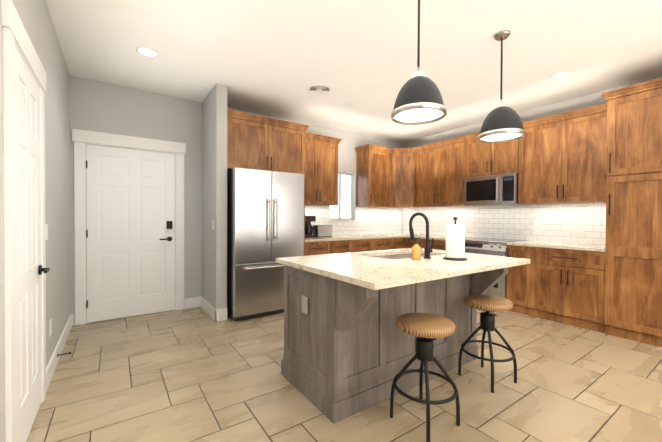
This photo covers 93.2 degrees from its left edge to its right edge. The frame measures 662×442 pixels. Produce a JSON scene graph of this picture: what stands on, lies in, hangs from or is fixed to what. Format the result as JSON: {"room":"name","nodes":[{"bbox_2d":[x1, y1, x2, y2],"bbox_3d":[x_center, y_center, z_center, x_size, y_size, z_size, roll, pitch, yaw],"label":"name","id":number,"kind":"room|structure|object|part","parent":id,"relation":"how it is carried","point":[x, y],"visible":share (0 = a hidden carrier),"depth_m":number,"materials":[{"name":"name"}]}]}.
{"room":"kitchen","nodes":[
{"label":"kitchen","id":0,"kind":"room"},
{"bbox_2d":[0,0,69,441],"bbox_3d":[-1.171,-0.183,0.856,0.150,2.760,6.530,0,1,-35],"label":"wall","id":1,"kind":"structure","parent":0,"point":[35,18],"depth_m":2.46,"materials":[{"name":"paint"}]},
{"bbox_2d":[1,0,45,441],"bbox_3d":[-1.681,0.096,1.747,0.026,2.177,0.904,0,1,-35],"label":"door frame","id":2,"kind":"structure","parent":1,"relation":"attached to","point":[15,33],"depth_m":1.42,"materials":[{"name":"white wood"}]},
{"bbox_2d":[14,45,49,441],"bbox_3d":[-1.665,0.167,1.759,0.063,2.019,0.654,0,1,-35],"label":"door","id":3,"kind":"structure","parent":1,"relation":"in","point":[29,269],"depth_m":1.71,"materials":[{"name":"white wood"}]},
{"bbox_2d":[45,224,47,239],"bbox_3d":[-2.032,0.078,2.240,0.008,0.115,0.070,0,1,-35],"label":"light switch","id":4,"kind":"object","parent":1,"relation":"attached to","point":[46,231],"visible":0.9,"depth_m":2.22,"materials":[{"name":"white plastic"}]},
{"bbox_2d":[49,319,51,336],"bbox_3d":[-2.121,0.806,2.370,0.008,0.115,0.070,0,1,-35],"label":"outlet","id":5,"kind":"object","parent":1,"relation":"attached to","point":[50,327],"visible":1,"depth_m":2.35,"materials":[{"name":"white plastic"}]},
{"bbox_2d":[46,313,73,391],"bbox_3d":[-2.406,1.103,2.801,0.030,0.135,1.655,0,1,-35],"label":"baseboard","id":6,"kind":"structure","parent":1,"relation":"attached to","point":[50,369],"depth_m":2.61,"materials":[{"name":"white wood"}]},
{"bbox_2d":[202,83,226,309],"bbox_3d":[-1.489,-0.217,3.974,0.123,2.760,0.740,0,1,-35],"label":"wall","id":7,"kind":"structure","parent":0,"point":[214,193],"depth_m":3.70,"materials":[{"name":"paint"}]},
{"bbox_2d":[200,296,217,321],"bbox_3d":[-1.548,1.095,3.941,0.016,0.135,0.756,0,1,-35],"label":"baseboard","id":8,"kind":"structure","parent":7,"relation":"attached to","point":[214,314],"depth_m":3.85,"materials":[{"name":"white wood"}]},
{"bbox_2d":[70,76,401,324],"bbox_3d":[-0.759,-0.225,5.021,5.270,2.760,0.150,0,1,-35],"label":"wall","id":9,"kind":"structure","parent":0,"point":[97,106],"depth_m":4.00,"materials":[{"name":"paint"}]},
{"bbox_2d":[72,129,185,324],"bbox_3d":[-2.386,0.072,3.791,1.154,2.177,0.026,0,1,-35],"label":"door frame","id":10,"kind":"structure","parent":9,"relation":"attached to","point":[81,139],"depth_m":3.57,"materials":[{"name":"white wood"}]},
{"bbox_2d":[86,144,174,322],"bbox_3d":[-2.377,0.143,3.775,0.909,2.019,0.063,0,1,-35],"label":"back door","id":11,"kind":"structure","parent":9,"relation":"in","point":[130,233],"depth_m":3.77,"materials":[{"name":"white wood"}]},
{"bbox_2d":[227,114,306,177],"bbox_3d":[-1.001,-0.963,4.343,1.097,0.648,0.669,0,1,-35],"label":"upper cabinet","id":12,"kind":"object","parent":9,"relation":"attached to","point":[252,143],"depth_m":4.04,"materials":[{"name":"brown wood"}]},
{"bbox_2d":[304,134,338,205],"bbox_3d":[-0.309,-0.775,5.023,0.805,1.033,0.343,0,1,-35],"label":"upper cabinet","id":13,"kind":"object","parent":9,"relation":"attached to","point":[321,182],"depth_m":4.94,"materials":[{"name":"brown wood"}]},
{"bbox_2d":[329,172,355,220],"bbox_3d":[0.187,-0.435,5.630,0.580,0.882,0.140,0,1,-35],"label":"window","id":14,"kind":"structure","parent":9,"relation":"in","point":[352,197],"depth_m":5.76,"materials":[{"name":"white"}]},
{"bbox_2d":[356,146,390,209],"bbox_3d":[0.837,-0.777,5.790,0.633,1.033,0.387,0,1,-35],"label":"upper cabinet","id":15,"kind":"object","parent":9,"relation":"attached to","point":[373,163],"depth_m":5.64,"materials":[{"name":"brown wood"}]},
{"bbox_2d":[391,148,414,209],"bbox_3d":[1.366,-0.777,5.982,0.675,1.033,0.675,0,1,-35],"label":"upper cabinet","id":16,"kind":"object","parent":9,"relation":"attached to","point":[403,159],"depth_m":5.79,"materials":[{"name":"brown wood"}]},
{"bbox_3d":[1.332,-0.799,5.794,0.393,1.076,0.395,0,1,-35],"label":"cab corner door","id":17,"kind":"part","parent":16,"relation":"part of","materials":[{"name":"brown wood"}]},
{"bbox_2d":[26,307,661,441],"bbox_3d":[1.050,1.241,2.413,5.570,0.100,6.530,0,1,-35],"label":"floor","id":18,"kind":"structure","parent":0,"point":[197,374],"depth_m":2.18,"materials":[{"name":"tile"}]},
{"bbox_2d":[227,168,303,320],"bbox_3d":[-0.961,0.273,4.181,0.910,1.780,0.951,0,1,-35],"label":"fridge","id":19,"kind":"object","parent":18,"relation":"on","point":[265,219],"visible":0.67,"depth_m":3.77,"materials":[{"name":"silver metal"}]},
{"bbox_2d":[304,242,334,255],"bbox_3d":[-0.355,0.726,4.838,0.513,0.865,0.628,0,1,-35],"label":"base cabinet","id":20,"kind":"object","parent":18,"relation":"on","point":[310,248],"depth_m":4.55,"materials":[{"name":"brown wood"}]},
{"bbox_2d":[304,234,445,249],"bbox_3d":[0.821,0.280,5.026,2.663,0.035,1.649,0,1,-35],"label":"countertop","id":21,"kind":"structure","parent":20,"relation":"on","point":[348,240],"depth_m":5.20,"materials":[{"name":"beige stone"}]},
{"bbox_2d":[305,216,315,237],"bbox_3d":[-0.388,0.087,4.990,0.196,0.340,0.230,0,1,-35],"label":"coffee maker","id":22,"kind":"object","parent":21,"relation":"on","point":[308,226],"visible":0.65,"depth_m":4.91,"materials":[{"name":"black plastic"}]},
{"bbox_2d":[312,225,331,236],"bbox_3d":[-0.150,0.161,5.113,0.305,0.192,0.170,0,1,-35],"label":"toaster","id":23,"kind":"object","parent":21,"relation":"on","point":[321,230],"visible":0.94,"depth_m":5.04,"materials":[{"name":"silver metal"}]},
{"bbox_2d":[335,246,354,253],"bbox_3d":[-0.028,0.725,5.065,0.517,0.865,0.628,0,1,-35],"label":"base cabinet","id":24,"kind":"object","parent":18,"relation":"on","point":[338,249],"depth_m":4.83,"materials":[{"name":"brown wood"}]},
{"bbox_2d":[355,246,374,251],"bbox_3d":[0.322,0.725,5.307,0.567,0.865,0.628,0,1,-35],"label":"base cabinet","id":25,"kind":"object","parent":18,"relation":"on","point":[357,248],"depth_m":5.07,"materials":[{"name":"brown wood"}]},
{"bbox_2d":[375,246,390,250],"bbox_3d":[0.688,0.724,5.561,0.556,0.865,0.628,0,1,-35],"label":"base cabinet","id":26,"kind":"object","parent":18,"relation":"on","point":[376,247],"depth_m":5.30,"materials":[{"name":"brown wood"}]},
{"bbox_2d":[281,264,508,423],"bbox_3d":[0.521,0.756,2.455,1.534,0.865,0.963,0,1,-35],"label":"kitchen island","id":27,"kind":"object","parent":18,"relation":"on","point":[349,348],"depth_m":2.10,"materials":[{"name":"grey wood"}]},
{"bbox_2d":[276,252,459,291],"bbox_3d":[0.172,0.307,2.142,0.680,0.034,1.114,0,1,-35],"label":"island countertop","id":28,"kind":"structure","parent":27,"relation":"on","point":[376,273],"depth_m":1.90,"materials":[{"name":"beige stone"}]},
{"bbox_2d":[356,248,529,275],"bbox_3d":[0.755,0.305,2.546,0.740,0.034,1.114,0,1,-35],"label":"island countertop","id":29,"kind":"structure","parent":27,"relation":"on","point":[473,263],"depth_m":2.25,"materials":[{"name":"beige stone"}]},
{"bbox_2d":[380,252,439,259],"bbox_3d":[0.633,0.413,2.722,0.764,0.210,0.454,0,1,-35],"label":"sink","id":30,"kind":"object","parent":29,"relation":"in","point":[387,255],"depth_m":2.89,"materials":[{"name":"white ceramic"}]},
{"bbox_2d":[412,238,420,259],"bbox_3d":[0.638,0.207,2.339,0.067,0.164,0.064,0,1,-35],"label":"soap bottle","id":31,"kind":"object","parent":29,"relation":"on","point":[416,251],"visible":1,"depth_m":2.31,"materials":[{"name":"orange plastic"}]},
{"bbox_2d":[409,212,432,258],"bbox_3d":[0.722,0.109,2.506,0.101,0.357,0.212,0,1,-35],"label":"faucet","id":32,"kind":"object","parent":29,"relation":"on","point":[427,250],"visible":1,"depth_m":2.44,"materials":[{"name":"black metal"}]},
{"bbox_2d":[443,217,466,260],"bbox_3d":[0.944,0.129,2.379,0.170,0.323,0.170,0,1,-35],"label":"paper towel","id":33,"kind":"object","parent":29,"relation":"on","point":[455,241],"visible":1,"depth_m":2.32,"materials":[{"name":"white paper"}]},
{"bbox_2d":[391,246,402,248],"bbox_3d":[0.983,0.723,5.742,0.368,0.865,0.667,0,1,-35],"label":"base cabinet","id":34,"kind":"object","parent":18,"relation":"on","point":[392,247],"depth_m":5.49,"materials":[{"name":"brown wood"}]},
{"bbox_2d":[403,242,425,247],"bbox_3d":[1.676,0.729,5.547,0.667,0.865,0.558,0,1,-35],"label":"base cabinet","id":35,"kind":"object","parent":18,"relation":"on","point":[422,244],"depth_m":5.28,"materials":[{"name":"brown wood"}]},
{"bbox_2d":[390,313,459,441],"bbox_3d":[0.558,0.894,1.867,0.371,0.600,0.371,0,1,-35],"label":"stool","id":36,"kind":"object","parent":18,"relation":"on","point":[424,328],"visible":1,"depth_m":1.82,"materials":[{"name":"brown wood"}]},
{"bbox_2d":[429,242,445,250],"bbox_3d":[1.955,0.734,5.178,0.628,0.865,0.599,0,1,-35],"label":"base cabinet","id":37,"kind":"object","parent":18,"relation":"on","point":[436,245],"depth_m":4.98,"materials":[{"name":"brown wood"}]},
{"bbox_2d":[458,294,516,392],"bbox_3d":[1.180,0.892,2.365,0.371,0.600,0.371,0,1,-35],"label":"stool","id":38,"kind":"object","parent":18,"relation":"on","point":[488,303],"visible":1,"depth_m":2.32,"materials":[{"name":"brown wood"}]},
{"bbox_2d":[465,237,527,297],"bbox_3d":[2.305,0.721,4.586,0.711,0.906,0.761,0,1,-35],"label":"range","id":39,"kind":"object","parent":18,"relation":"on","point":[489,246],"visible":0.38,"depth_m":4.27,"materials":[{"name":"silver metal"}]},
{"bbox_2d":[506,242,522,313],"bbox_3d":[2.668,0.748,4.149,0.628,0.865,0.360,0,1,-35],"label":"base cabinet","id":40,"kind":"object","parent":18,"relation":"on","point":[514,292],"depth_m":4.03,"materials":[{"name":"brown wood"}]},
{"bbox_2d":[523,246,602,332],"bbox_3d":[2.921,0.753,3.784,0.628,0.865,0.762,0,1,-35],"label":"base cabinet","id":41,"kind":"object","parent":18,"relation":"on","point":[561,285],"depth_m":3.59,"materials":[{"name":"brown wood"}]},
{"bbox_2d":[511,242,602,249],"bbox_3d":[2.849,0.301,3.876,0.638,0.035,1.005,0,1,-35],"label":"countertop","id":42,"kind":"structure","parent":41,"relation":"on","point":[570,245],"depth_m":3.81,"materials":[{"name":"beige stone"}]},
{"bbox_2d":[603,82,661,346],"bbox_3d":[3.349,-0.045,3.149,0.643,2.478,0.749,0,1,-35],"label":"tall cabinet","id":43,"kind":"object","parent":18,"relation":"on","point":[632,119],"depth_m":3.11,"materials":[{"name":"brown wood"}]},
{"bbox_2d":[46,0,661,142],"bbox_3d":[1.064,-1.619,2.384,5.570,0.100,6.530,0,1,-35],"label":"ceiling","id":44,"kind":"structure","parent":0,"point":[275,58],"depth_m":2.91,"materials":[{"name":"paint"}]},
{"bbox_2d":[136,47,158,57],"bbox_3d":[-1.724,-1.583,2.941,0.186,0.008,0.186,0,1,-35],"label":"recessed light","id":45,"kind":"object","parent":44,"relation":"in","point":[147,52],"visible":1,"depth_m":2.94,"materials":[{"name":"white"}]},
{"bbox_2d":[307,85,331,94],"bbox_3d":[-0.139,-1.582,3.796,0.300,0.014,0.300,0,1,-35],"label":"ceiling vent","id":46,"kind":"object","parent":44,"relation":"in","point":[319,89],"visible":1,"depth_m":3.78,"materials":[{"name":"white metal"}]},
{"bbox_2d":[391,0,446,124],"bbox_3d":[0.580,-1.128,2.074,0.356,0.878,0.356,0,1,-35],"label":"pendant light","id":47,"kind":"object","parent":44,"relation":"hanging from","point":[419,100],"visible":1,"depth_m":1.99,"materials":[{"name":"grey metal"}]},
{"bbox_2d":[478,30,525,142],"bbox_3d":[1.438,-1.135,2.643,0.356,0.868,0.356,0,1,-35],"label":"pendant light","id":48,"kind":"object","parent":44,"relation":"hanging from","point":[502,122],"visible":1,"depth_m":2.57,"materials":[{"name":"grey metal"}]},
{"bbox_2d":[549,71,570,78],"bbox_3d":[2.465,-1.568,3.373,0.186,0.008,0.186,0,1,-35],"label":"recessed light","id":49,"kind":"object","parent":44,"relation":"in","point":[561,74],"visible":1,"depth_m":3.37,"materials":[{"name":"white"}]},
{"bbox_2d":[402,76,661,240],"bbox_3d":[3.285,-0.194,3.941,0.150,2.760,6.530,0,1,-35],"label":"wall","id":50,"kind":"structure","parent":0,"point":[586,101],"depth_m":4.36,"materials":[{"name":"paint"}]},
{"bbox_2d":[415,138,470,209],"bbox_3d":[1.938,-0.768,5.408,0.388,1.033,1.139,0,1,-35],"label":"upper cabinet","id":51,"kind":"object","parent":50,"relation":"attached to","point":[441,169],"depth_m":5.26,"materials":[{"name":"brown wood"}]},
{"bbox_2d":[471,134,510,177],"bbox_3d":[2.470,-0.970,4.679,0.343,0.608,0.778,0,1,-35],"label":"upper cabinet","id":52,"kind":"object","parent":50,"relation":"attached to","point":[487,159],"depth_m":4.59,"materials":[{"name":"brown wood"}]},
{"bbox_2d":[464,173,528,206],"bbox_3d":[2.421,-0.446,4.651,0.437,0.430,0.761,0,1,-35],"label":"microwave","id":53,"kind":"object","parent":52,"relation":"attached to","point":[497,190],"visible":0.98,"depth_m":4.51,"materials":[{"name":"silver metal"}]},
{"bbox_2d":[534,223,538,230],"bbox_3d":[2.875,0.079,4.380,0.008,0.115,0.070,0,1,-35],"label":"outlet","id":54,"kind":"object","parent":50,"relation":"attached to","point":[536,226],"visible":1,"depth_m":4.38,"materials":[{"name":"white plastic"}]},
{"bbox_2d":[511,106,602,205],"bbox_3d":[2.959,-0.748,3.973,0.343,1.033,1.062,0,1,-35],"label":"upper cabinet","id":55,"kind":"object","parent":50,"relation":"attached to","point":[596,170],"depth_m":3.86,"materials":[{"name":"brown wood"}]},
{"bbox_2d":[563,222,581,230],"bbox_3d":[3.113,0.072,4.037,0.008,0.108,0.194,0,1,-35],"label":"light switch","id":56,"kind":"object","parent":50,"relation":"attached to","point":[572,226],"visible":1,"depth_m":4.03,"materials":[{"name":"white plastic"}]},
{"label":"outside","id":57,"kind":"structure","parent":0,"visible":0},
{"bbox_2d":[330,175,349,217],"bbox_3d":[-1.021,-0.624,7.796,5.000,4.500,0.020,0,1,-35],"label":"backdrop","id":58,"kind":"structure","parent":57,"point":[345,196],"depth_m":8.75,"materials":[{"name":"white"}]}
]}

